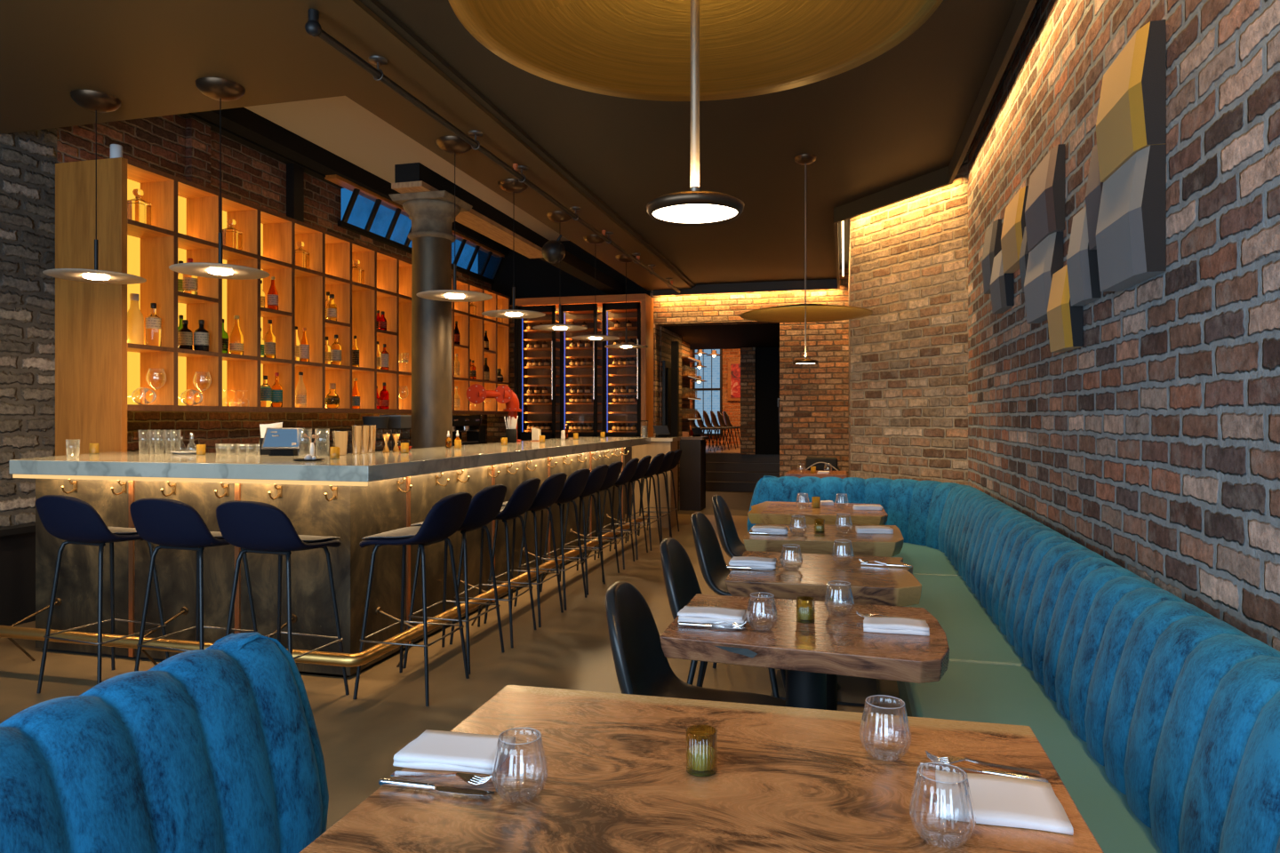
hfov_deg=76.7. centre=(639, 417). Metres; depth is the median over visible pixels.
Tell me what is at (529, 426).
wine bottle
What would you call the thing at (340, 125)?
ceiling
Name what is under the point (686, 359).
shelving unit
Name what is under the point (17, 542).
cabinet
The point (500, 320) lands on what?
decanter
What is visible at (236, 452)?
glass
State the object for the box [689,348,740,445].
wall
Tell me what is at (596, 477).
bar stool
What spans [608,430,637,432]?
shelf
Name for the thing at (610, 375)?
shelf
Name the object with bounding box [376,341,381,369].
bottle
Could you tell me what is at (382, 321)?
bottle
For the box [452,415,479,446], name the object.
espresso machine
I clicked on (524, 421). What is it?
shelf
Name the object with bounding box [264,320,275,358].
bottle
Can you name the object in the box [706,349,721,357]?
pendant lamp
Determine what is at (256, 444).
glass
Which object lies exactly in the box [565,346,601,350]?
shelf
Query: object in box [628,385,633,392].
wine bottle
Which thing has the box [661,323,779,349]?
ceiling
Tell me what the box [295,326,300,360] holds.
bottle
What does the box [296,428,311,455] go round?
glass
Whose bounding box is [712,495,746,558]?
dining chair
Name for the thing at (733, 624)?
fork
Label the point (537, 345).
wine bottle
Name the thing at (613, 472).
bar stool
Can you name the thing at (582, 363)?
wine bottle
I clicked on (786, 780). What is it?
dining table
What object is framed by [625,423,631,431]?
wine bottle
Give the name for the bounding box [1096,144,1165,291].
panel
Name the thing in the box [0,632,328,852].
bench
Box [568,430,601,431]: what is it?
shelf
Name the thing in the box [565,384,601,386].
shelf
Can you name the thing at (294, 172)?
trim
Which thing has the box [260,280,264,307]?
bottle
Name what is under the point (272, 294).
bottle
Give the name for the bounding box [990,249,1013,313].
panel
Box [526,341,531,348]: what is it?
wine bottle
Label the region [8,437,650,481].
countertop
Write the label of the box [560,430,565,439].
salt shaker
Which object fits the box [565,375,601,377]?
shelf
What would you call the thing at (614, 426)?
wine bottle
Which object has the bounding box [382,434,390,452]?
jigger
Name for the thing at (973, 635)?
seat cushion
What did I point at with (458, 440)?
dropper bottle
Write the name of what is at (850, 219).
wall
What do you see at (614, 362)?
wine bottle
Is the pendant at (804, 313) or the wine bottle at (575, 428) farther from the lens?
the wine bottle at (575, 428)
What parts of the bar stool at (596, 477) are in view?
leg, leg, leg, leg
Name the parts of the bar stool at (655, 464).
leg, leg, leg, leg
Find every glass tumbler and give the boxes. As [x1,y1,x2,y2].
[491,728,548,803]
[745,592,777,631]
[779,544,802,571]
[789,515,807,535]
[795,493,809,508]
[824,580,854,616]
[832,539,854,565]
[834,493,848,509]
[834,512,852,533]
[858,695,911,761]
[909,762,975,848]
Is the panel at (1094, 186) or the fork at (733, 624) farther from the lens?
the panel at (1094, 186)
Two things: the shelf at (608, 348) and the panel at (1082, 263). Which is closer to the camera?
the panel at (1082, 263)
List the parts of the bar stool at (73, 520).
leg, leg, frame, leg, leg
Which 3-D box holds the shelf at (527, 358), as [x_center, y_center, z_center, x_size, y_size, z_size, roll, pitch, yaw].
[-1.380,-0.835,11.416,0.470,0.022,0.260,0,0,14]
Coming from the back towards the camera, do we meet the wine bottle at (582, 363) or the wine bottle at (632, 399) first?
the wine bottle at (582, 363)
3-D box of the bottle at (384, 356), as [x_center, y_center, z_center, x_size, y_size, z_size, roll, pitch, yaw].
[-2.623,-0.621,8.306,0.085,0.270,0.084,0,0,11]
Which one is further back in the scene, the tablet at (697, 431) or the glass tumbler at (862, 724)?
the tablet at (697, 431)
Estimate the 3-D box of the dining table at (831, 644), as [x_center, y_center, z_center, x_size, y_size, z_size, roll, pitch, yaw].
[0.445,0.925,2.169,0.703,0.750,0.565,0,0,14]
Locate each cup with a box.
[504,416,518,442]
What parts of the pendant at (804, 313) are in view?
rod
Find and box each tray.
[293,454,324,461]
[452,440,478,443]
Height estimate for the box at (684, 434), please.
0.070 m
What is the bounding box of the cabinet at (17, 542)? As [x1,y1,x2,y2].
[0,522,35,626]
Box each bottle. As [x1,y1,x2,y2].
[127,293,143,344]
[145,303,160,346]
[177,260,183,292]
[177,314,183,330]
[177,320,192,350]
[182,257,198,295]
[193,320,208,351]
[222,319,228,353]
[229,315,243,355]
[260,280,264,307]
[260,328,263,357]
[260,376,271,407]
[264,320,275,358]
[267,276,278,310]
[271,372,282,407]
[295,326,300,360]
[295,372,306,407]
[299,328,309,361]
[325,291,329,319]
[325,336,330,364]
[325,383,339,407]
[326,294,336,321]
[330,335,341,365]
[352,336,359,367]
[352,377,359,408]
[376,310,380,328]
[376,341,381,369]
[376,385,379,408]
[378,311,386,330]
[379,382,389,409]
[380,344,388,370]
[445,431,451,447]
[454,320,459,344]
[454,353,459,377]
[454,386,459,410]
[454,431,460,444]
[470,360,476,379]
[484,330,488,350]
[484,358,489,380]
[497,368,503,382]
[526,323,531,329]
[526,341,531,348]
[526,360,531,366]
[526,386,531,393]
[526,395,531,402]
[526,423,531,430]
[532,360,537,366]
[532,395,537,402]
[534,341,539,348]
[534,386,539,393]
[538,359,543,366]
[538,395,543,402]
[540,423,545,430]
[542,341,547,347]
[542,386,547,393]
[544,359,549,366]
[544,395,549,402]
[544,423,551,430]
[564,424,567,439]
[568,359,575,366]
[568,395,575,402]
[568,423,574,430]
[569,340,575,347]
[569,386,575,393]
[573,423,578,430]
[575,359,580,365]
[575,395,580,402]
[576,340,582,347]
[576,386,582,393]
[577,423,583,430]
[580,359,585,365]
[580,395,585,402]
[583,423,587,430]
[584,340,590,346]
[584,386,590,393]
[586,358,591,365]
[586,395,591,402]
[587,423,592,430]
[612,358,617,365]
[612,395,617,402]
[612,423,616,431]
[613,385,618,392]
[614,320,619,327]
[616,423,621,431]
[618,358,623,365]
[618,395,623,402]
[620,385,626,392]
[621,423,625,431]
[624,358,629,365]
[624,395,629,402]
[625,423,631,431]
[626,320,631,327]
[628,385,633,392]
[630,357,635,364]
[630,395,635,402]
[631,423,636,431]
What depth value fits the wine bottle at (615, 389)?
11.07 m
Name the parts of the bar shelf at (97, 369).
panel, backlit panel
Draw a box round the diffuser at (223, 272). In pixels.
[208,269,232,275]
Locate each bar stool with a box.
[35,495,169,693]
[129,497,258,671]
[216,500,349,695]
[352,492,471,706]
[402,484,507,674]
[449,478,540,647]
[483,472,567,627]
[513,468,590,610]
[540,464,608,595]
[563,461,623,582]
[583,457,639,569]
[597,456,651,559]
[614,453,664,551]
[626,451,674,541]
[637,449,682,536]
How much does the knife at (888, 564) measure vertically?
0.012 m
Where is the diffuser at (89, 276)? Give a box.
[82,274,109,279]
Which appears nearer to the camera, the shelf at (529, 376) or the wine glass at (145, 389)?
the wine glass at (145, 389)
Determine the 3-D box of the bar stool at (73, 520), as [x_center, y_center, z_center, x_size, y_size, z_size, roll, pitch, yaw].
[-2.596,0.828,3.900,0.415,0.946,0.466,0,0,20]
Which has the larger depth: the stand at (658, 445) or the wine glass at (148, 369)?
the stand at (658, 445)
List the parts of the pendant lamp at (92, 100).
lamp shade, stem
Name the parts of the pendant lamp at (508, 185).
lamp shade, stem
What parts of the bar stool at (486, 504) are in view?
leg, leg, leg, frame, leg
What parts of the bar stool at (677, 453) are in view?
leg, leg, leg, leg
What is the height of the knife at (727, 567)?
0.012 m
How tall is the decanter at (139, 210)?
0.246 m
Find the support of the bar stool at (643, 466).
on the floor at (360, 739)
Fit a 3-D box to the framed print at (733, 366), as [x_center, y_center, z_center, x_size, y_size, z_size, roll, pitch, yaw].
[2.586,-0.920,20.128,0.810,1.000,0.097,0,0,14]
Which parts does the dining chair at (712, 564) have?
leg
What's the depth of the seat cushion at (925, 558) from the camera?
4.78 m
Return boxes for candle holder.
[89,443,98,454]
[196,444,205,455]
[329,447,339,458]
[400,442,408,453]
[454,440,461,448]
[685,724,717,776]
[796,597,815,623]
[811,496,820,507]
[814,519,824,533]
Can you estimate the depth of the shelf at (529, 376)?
11.34 m
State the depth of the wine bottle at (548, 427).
11.31 m
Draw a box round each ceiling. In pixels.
[0,0,692,290]
[243,96,569,241]
[376,0,1016,285]
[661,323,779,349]
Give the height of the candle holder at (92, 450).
0.062 m
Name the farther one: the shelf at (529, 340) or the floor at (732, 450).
the floor at (732, 450)
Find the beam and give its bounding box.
[391,162,625,295]
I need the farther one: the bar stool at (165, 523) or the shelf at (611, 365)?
the shelf at (611, 365)
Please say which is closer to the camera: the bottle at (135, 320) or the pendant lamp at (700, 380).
the bottle at (135, 320)
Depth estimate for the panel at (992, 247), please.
4.64 m
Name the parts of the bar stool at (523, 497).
leg, leg, leg, leg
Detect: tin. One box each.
[332,431,348,455]
[351,425,361,454]
[360,425,368,453]
[366,424,375,452]
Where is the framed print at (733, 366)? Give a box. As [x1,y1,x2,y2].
[728,360,740,400]
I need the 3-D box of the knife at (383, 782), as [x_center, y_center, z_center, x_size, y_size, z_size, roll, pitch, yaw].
[-0.301,0.543,1.185,0.180,0.012,0.014,0,0,13]
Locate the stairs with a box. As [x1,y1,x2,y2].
[705,452,779,492]
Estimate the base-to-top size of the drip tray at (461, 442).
0.013 m
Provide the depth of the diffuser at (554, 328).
6.93 m
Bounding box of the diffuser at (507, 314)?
[505,312,521,316]
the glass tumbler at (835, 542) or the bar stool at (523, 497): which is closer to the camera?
the glass tumbler at (835, 542)
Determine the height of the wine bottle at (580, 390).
0.100 m
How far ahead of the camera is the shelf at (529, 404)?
11.32 m
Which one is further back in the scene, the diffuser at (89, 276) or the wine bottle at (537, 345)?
the wine bottle at (537, 345)
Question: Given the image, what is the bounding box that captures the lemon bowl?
[398,446,412,451]
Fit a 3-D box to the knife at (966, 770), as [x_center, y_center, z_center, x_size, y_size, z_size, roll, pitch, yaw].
[0.525,0.543,1.241,0.180,0.012,0.014,0,0,24]
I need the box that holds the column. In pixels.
[388,190,472,448]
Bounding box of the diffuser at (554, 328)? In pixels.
[552,327,567,329]
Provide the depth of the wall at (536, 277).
11.82 m
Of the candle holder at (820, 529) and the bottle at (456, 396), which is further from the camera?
the bottle at (456, 396)
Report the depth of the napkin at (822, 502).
5.06 m
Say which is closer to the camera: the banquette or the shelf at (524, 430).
the banquette
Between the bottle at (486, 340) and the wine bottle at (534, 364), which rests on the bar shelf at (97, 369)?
the bottle at (486, 340)
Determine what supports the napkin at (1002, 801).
on the dining table at (786, 780)
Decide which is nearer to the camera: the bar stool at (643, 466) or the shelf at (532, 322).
the bar stool at (643, 466)
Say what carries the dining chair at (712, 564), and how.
on the floor at (360, 739)
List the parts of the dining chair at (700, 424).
leg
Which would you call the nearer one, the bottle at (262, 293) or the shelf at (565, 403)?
the bottle at (262, 293)
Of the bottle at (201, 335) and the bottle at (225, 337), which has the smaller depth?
the bottle at (201, 335)
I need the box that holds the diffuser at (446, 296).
[445,295,464,298]
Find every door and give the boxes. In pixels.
[662,360,671,437]
[755,346,779,455]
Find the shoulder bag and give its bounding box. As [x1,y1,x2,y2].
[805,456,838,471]
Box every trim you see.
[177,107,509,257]
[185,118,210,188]
[286,163,303,222]
[359,0,695,287]
[653,0,1037,295]
[671,341,679,511]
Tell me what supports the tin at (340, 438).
on the bar counter at (351, 498)
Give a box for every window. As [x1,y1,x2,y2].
[337,184,503,284]
[692,349,722,435]
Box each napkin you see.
[392,729,515,775]
[677,606,746,627]
[728,556,775,568]
[751,526,788,535]
[816,471,829,473]
[820,500,833,505]
[852,504,882,510]
[855,526,893,534]
[863,616,929,636]
[935,769,1073,835]
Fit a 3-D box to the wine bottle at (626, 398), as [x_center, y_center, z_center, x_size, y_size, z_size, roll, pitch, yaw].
[-0.181,-0.258,11.062,0.076,0.100,0.074,0,0,14]
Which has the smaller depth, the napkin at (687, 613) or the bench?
the bench
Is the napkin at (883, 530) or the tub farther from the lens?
the tub
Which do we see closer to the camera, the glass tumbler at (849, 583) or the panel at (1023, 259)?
the glass tumbler at (849, 583)
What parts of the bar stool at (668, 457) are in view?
leg, leg, leg, leg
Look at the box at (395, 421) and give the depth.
8.38 m
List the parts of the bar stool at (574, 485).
leg, leg, leg, leg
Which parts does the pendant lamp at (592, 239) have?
stem, lamp shade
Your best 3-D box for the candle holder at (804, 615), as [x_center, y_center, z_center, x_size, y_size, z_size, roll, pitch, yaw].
[0.446,0.518,2.182,0.049,0.062,0.049,0,0,14]
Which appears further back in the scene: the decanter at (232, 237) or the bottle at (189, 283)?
the decanter at (232, 237)
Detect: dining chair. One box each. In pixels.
[605,581,785,706]
[659,537,785,698]
[689,413,715,452]
[690,512,732,687]
[695,410,722,451]
[703,410,729,450]
[710,410,735,449]
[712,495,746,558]
[717,410,740,448]
[722,411,740,446]
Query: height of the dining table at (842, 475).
0.750 m
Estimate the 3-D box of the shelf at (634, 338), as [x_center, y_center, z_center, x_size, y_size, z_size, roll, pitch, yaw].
[-0.197,-1.091,11.117,0.450,0.022,0.260,0,0,14]
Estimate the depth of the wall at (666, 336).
11.96 m
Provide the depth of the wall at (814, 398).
10.77 m
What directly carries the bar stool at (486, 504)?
on the floor at (360, 739)
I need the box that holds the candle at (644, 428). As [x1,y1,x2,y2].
[640,425,647,437]
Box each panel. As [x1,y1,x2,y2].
[981,219,1001,294]
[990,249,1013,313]
[1000,185,1028,273]
[1018,226,1030,293]
[1024,144,1064,251]
[1024,231,1063,323]
[1047,264,1082,352]
[1066,207,1100,306]
[1085,144,1103,250]
[1096,19,1165,182]
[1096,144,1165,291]
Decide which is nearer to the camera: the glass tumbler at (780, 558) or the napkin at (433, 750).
the napkin at (433, 750)
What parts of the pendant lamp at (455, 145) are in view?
lamp shade, stem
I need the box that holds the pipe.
[304,8,680,293]
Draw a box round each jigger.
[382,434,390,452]
[392,433,399,452]
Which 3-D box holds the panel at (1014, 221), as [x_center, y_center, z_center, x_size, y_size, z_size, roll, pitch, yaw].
[1.872,-0.926,4.032,0.063,0.342,0.414,0,0,14]
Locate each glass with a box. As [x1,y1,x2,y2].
[65,439,79,458]
[127,387,156,404]
[138,430,149,454]
[146,368,166,405]
[149,430,159,454]
[153,430,165,454]
[164,430,175,454]
[169,430,181,454]
[180,389,202,405]
[192,371,211,406]
[215,443,226,454]
[219,443,231,454]
[226,443,239,454]
[237,443,249,454]
[245,443,257,454]
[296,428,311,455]
[314,428,329,455]
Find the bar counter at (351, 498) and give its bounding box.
[0,437,650,678]
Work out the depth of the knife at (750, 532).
3.79 m
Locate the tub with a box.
[361,416,389,428]
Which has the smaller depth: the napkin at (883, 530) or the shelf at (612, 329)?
the napkin at (883, 530)
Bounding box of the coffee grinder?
[466,415,485,444]
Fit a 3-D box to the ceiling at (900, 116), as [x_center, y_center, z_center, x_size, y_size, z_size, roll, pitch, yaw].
[0.115,-1.820,4.272,3.370,0.040,13.340,0,0,14]
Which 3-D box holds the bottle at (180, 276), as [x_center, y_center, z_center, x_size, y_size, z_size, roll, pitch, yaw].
[-3.358,-1.016,5.916,0.089,0.260,0.088,0,0,23]
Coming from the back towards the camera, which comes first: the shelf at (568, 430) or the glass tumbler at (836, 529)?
the shelf at (568, 430)
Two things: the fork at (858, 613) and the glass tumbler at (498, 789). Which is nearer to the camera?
the glass tumbler at (498, 789)
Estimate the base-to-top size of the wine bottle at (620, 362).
0.100 m
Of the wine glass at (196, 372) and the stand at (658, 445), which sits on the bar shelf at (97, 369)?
the wine glass at (196, 372)
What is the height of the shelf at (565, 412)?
0.022 m
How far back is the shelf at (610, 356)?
11.03 m
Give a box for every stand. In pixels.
[632,437,680,527]
[679,436,708,511]
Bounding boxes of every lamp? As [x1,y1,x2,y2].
[42,89,146,284]
[168,77,269,279]
[416,136,492,302]
[481,178,545,318]
[532,211,587,331]
[571,234,619,340]
[604,254,647,348]
[640,420,647,437]
[690,376,705,383]
[692,349,707,355]
[692,355,706,368]
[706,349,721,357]
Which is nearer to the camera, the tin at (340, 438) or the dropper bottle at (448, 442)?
the tin at (340, 438)
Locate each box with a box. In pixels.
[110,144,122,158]
[379,415,411,428]
[681,432,688,437]
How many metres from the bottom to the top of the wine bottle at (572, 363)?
0.100 m
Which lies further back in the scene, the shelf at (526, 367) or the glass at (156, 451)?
the shelf at (526, 367)
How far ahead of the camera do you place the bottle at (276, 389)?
6.73 m
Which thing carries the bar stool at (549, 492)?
on the floor at (360, 739)
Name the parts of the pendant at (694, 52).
rod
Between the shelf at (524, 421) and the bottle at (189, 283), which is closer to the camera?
the bottle at (189, 283)
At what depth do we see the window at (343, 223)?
9.18 m
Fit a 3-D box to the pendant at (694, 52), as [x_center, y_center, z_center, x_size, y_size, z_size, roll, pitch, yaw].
[0.101,-1.086,1.491,0.904,1.428,0.904,0,0,31]
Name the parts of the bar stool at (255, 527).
leg, frame, leg, leg, leg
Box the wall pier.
[740,347,755,454]
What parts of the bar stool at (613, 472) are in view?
leg, leg, leg, leg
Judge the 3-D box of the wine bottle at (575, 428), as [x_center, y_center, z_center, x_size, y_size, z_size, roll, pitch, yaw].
[-0.885,0.127,11.240,0.076,0.100,0.074,0,0,14]
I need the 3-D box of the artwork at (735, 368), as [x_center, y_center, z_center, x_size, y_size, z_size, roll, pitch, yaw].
[2.577,-0.920,20.091,0.630,0.840,0.020,0,0,14]
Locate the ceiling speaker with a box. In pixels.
[541,234,565,263]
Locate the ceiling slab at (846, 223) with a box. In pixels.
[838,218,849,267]
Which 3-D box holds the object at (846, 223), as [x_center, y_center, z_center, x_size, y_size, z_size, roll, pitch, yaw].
[0.317,-2.015,4.458,3.670,0.090,13.800,0,0,14]
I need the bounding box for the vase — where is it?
[303,433,319,456]
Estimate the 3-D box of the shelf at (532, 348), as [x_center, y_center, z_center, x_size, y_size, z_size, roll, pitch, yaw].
[-1.380,-0.963,11.416,0.470,0.022,0.260,0,0,14]
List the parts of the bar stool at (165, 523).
leg, frame, leg, leg, leg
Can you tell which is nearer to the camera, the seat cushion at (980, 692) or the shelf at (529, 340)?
the seat cushion at (980, 692)
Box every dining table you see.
[298,685,1103,852]
[659,593,949,710]
[724,551,921,711]
[743,524,903,708]
[747,501,887,525]
[785,470,846,479]
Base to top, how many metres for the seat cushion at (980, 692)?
0.087 m
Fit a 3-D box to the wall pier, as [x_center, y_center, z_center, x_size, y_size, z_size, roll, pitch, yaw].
[2.018,-0.360,15.065,0.270,2.080,0.200,0,0,14]
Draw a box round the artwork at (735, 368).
[730,363,740,397]
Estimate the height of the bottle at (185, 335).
0.225 m
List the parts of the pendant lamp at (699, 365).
lamp shade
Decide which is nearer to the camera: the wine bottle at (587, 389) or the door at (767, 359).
the wine bottle at (587, 389)
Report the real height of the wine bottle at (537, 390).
0.100 m
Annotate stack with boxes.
[530,427,540,441]
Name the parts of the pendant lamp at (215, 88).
lamp shade, stem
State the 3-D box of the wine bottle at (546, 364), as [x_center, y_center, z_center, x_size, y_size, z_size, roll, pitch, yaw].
[-1.307,-0.769,11.346,0.076,0.100,0.074,0,0,14]
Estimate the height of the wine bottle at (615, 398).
0.100 m
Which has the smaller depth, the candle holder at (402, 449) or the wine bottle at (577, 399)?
the candle holder at (402, 449)
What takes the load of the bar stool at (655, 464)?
on the floor at (360, 739)
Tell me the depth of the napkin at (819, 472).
7.92 m
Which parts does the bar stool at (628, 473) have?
leg, leg, leg, leg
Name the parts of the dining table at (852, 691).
foot plate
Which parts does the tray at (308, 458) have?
dish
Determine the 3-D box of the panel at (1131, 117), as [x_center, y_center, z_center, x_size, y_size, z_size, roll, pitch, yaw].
[1.456,-0.926,2.413,0.076,0.342,0.362,0,0,14]
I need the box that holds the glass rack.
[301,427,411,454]
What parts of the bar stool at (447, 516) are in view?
leg, leg, frame, leg, leg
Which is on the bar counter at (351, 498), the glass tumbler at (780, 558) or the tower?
the tower
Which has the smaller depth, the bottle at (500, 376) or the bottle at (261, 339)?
the bottle at (261, 339)
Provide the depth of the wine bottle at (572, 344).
11.23 m
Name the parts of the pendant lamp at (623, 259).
lamp shade, stem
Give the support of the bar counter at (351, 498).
on the floor at (360, 739)
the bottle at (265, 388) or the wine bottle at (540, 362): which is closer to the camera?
the bottle at (265, 388)
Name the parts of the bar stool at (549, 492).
leg, leg, leg, leg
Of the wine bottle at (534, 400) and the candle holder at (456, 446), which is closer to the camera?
the candle holder at (456, 446)
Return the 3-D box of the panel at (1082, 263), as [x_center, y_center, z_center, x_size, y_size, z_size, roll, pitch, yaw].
[1.589,-0.580,2.902,0.056,0.331,0.207,0,0,14]
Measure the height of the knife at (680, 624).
0.012 m
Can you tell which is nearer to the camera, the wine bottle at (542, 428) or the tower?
the tower
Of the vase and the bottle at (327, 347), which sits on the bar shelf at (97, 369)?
the bottle at (327, 347)
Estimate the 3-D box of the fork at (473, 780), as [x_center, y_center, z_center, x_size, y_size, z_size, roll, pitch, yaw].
[-0.298,0.539,1.218,0.166,0.017,0.025,0,0,15]
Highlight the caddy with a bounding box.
[259,422,282,455]
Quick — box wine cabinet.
[514,293,653,514]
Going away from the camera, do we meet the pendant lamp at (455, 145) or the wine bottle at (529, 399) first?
the pendant lamp at (455, 145)
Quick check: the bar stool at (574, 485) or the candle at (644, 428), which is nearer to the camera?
the bar stool at (574, 485)
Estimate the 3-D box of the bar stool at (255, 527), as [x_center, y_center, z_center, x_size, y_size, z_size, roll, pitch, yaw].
[-1.626,0.828,3.654,0.415,0.946,0.466,0,0,18]
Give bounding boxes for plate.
[170,450,196,454]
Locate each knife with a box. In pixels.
[378,778,494,795]
[678,622,746,629]
[726,566,776,569]
[749,531,783,535]
[861,563,911,567]
[920,762,1047,783]
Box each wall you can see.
[0,114,491,527]
[478,240,650,304]
[487,267,848,478]
[659,326,681,436]
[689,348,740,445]
[848,218,850,477]
[850,151,967,485]
[968,0,1279,651]
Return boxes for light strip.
[841,221,843,276]
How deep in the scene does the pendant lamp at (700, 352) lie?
17.17 m
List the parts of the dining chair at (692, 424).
leg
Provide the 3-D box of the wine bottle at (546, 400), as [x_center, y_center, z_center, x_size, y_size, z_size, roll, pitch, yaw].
[-1.307,-0.258,11.346,0.076,0.100,0.074,0,0,14]
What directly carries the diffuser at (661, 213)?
attached to the pendant at (694, 52)
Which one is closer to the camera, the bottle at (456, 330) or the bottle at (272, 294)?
the bottle at (272, 294)
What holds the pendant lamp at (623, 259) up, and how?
hanging from the ceiling at (148, 55)
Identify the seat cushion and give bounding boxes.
[892,543,959,575]
[902,574,1025,666]
[904,661,1162,852]
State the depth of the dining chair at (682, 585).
3.13 m
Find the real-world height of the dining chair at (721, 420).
0.832 m
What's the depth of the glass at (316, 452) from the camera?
4.67 m
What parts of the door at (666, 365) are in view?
panel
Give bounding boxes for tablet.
[261,427,304,455]
[653,425,670,438]
[690,427,703,437]
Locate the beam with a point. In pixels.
(483, 218)
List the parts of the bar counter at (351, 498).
panel, panel, panel, foot rail, panel, panel, panel, panel, panel, panel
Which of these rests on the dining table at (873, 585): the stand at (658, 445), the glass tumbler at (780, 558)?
the glass tumbler at (780, 558)
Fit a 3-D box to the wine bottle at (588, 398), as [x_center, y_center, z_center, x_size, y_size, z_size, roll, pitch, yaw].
[-0.707,-0.258,11.194,0.076,0.100,0.074,0,0,14]
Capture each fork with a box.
[390,771,491,786]
[691,621,746,626]
[856,611,887,617]
[858,559,887,564]
[925,751,1040,775]
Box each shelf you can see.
[55,157,509,455]
[523,320,559,324]
[523,329,559,333]
[523,338,559,342]
[523,347,559,351]
[523,357,559,359]
[523,366,559,368]
[523,375,559,377]
[523,384,559,386]
[523,393,559,396]
[523,402,559,405]
[523,412,559,414]
[523,421,559,423]
[523,430,559,431]
[540,311,559,315]
[565,319,601,323]
[565,337,592,341]
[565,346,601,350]
[565,356,601,359]
[565,365,601,368]
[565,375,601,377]
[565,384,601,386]
[565,393,601,395]
[565,402,601,404]
[565,412,601,414]
[565,421,601,423]
[566,310,601,314]
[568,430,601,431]
[569,328,601,332]
[607,309,637,312]
[608,317,637,321]
[608,327,637,331]
[608,347,636,349]
[608,355,636,359]
[608,364,636,367]
[608,374,636,376]
[608,384,636,386]
[608,392,636,395]
[608,402,637,404]
[608,412,637,413]
[608,421,637,423]
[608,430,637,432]
[614,336,637,340]
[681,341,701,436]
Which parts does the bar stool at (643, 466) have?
leg, leg, leg, leg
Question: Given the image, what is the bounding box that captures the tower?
[466,384,521,441]
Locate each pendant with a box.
[448,0,943,226]
[739,154,872,364]
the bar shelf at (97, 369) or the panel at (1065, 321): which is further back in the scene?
the bar shelf at (97, 369)
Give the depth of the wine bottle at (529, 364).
11.38 m
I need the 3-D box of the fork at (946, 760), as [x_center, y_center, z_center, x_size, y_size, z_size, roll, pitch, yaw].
[0.533,0.539,1.260,0.166,0.017,0.025,0,0,13]
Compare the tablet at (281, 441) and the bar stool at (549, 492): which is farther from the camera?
the bar stool at (549, 492)
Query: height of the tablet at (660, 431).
0.145 m
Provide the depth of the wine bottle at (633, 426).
11.01 m
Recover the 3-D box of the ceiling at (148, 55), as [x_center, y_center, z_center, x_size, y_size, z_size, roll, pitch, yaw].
[-2.517,-2.225,4.937,3.300,0.950,13.340,0,0,14]
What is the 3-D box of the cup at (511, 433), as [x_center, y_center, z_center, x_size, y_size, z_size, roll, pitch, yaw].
[-1.133,0.102,7.114,0.103,0.236,0.112,0,0,31]
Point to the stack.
(535, 433)
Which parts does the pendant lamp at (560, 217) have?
stem, lamp shade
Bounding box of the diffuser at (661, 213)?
[652,204,737,223]
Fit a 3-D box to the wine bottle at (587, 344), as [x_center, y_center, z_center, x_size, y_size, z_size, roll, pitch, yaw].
[-0.729,-1.026,11.200,0.076,0.100,0.074,0,0,14]
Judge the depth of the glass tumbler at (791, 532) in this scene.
3.78 m
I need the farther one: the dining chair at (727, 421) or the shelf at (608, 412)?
the dining chair at (727, 421)
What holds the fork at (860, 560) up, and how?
on the dining table at (873, 585)
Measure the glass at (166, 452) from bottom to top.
0.145 m
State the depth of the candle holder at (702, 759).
1.24 m
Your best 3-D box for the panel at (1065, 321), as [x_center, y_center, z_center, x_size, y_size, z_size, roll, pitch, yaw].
[1.646,-0.422,3.139,0.063,0.316,0.269,0,0,14]
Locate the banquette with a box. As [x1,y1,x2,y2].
[747,475,1279,852]
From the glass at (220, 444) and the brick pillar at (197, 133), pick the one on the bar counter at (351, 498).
the glass at (220, 444)
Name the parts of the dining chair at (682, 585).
leg, leg, leg, leg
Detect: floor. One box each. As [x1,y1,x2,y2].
[0,490,903,830]
[705,444,740,453]
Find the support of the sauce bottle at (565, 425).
on the bar counter at (351, 498)
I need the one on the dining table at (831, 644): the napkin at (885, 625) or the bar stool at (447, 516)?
the napkin at (885, 625)
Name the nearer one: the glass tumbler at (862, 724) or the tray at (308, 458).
the glass tumbler at (862, 724)
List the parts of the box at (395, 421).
lid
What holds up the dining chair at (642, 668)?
on the floor at (360, 739)
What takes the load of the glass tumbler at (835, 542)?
on the dining table at (873, 585)
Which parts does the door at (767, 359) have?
handle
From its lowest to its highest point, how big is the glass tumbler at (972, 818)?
0.089 m
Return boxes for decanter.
[127,188,151,225]
[222,218,242,250]
[295,241,309,269]
[352,259,364,284]
[470,301,476,315]
[497,308,503,322]

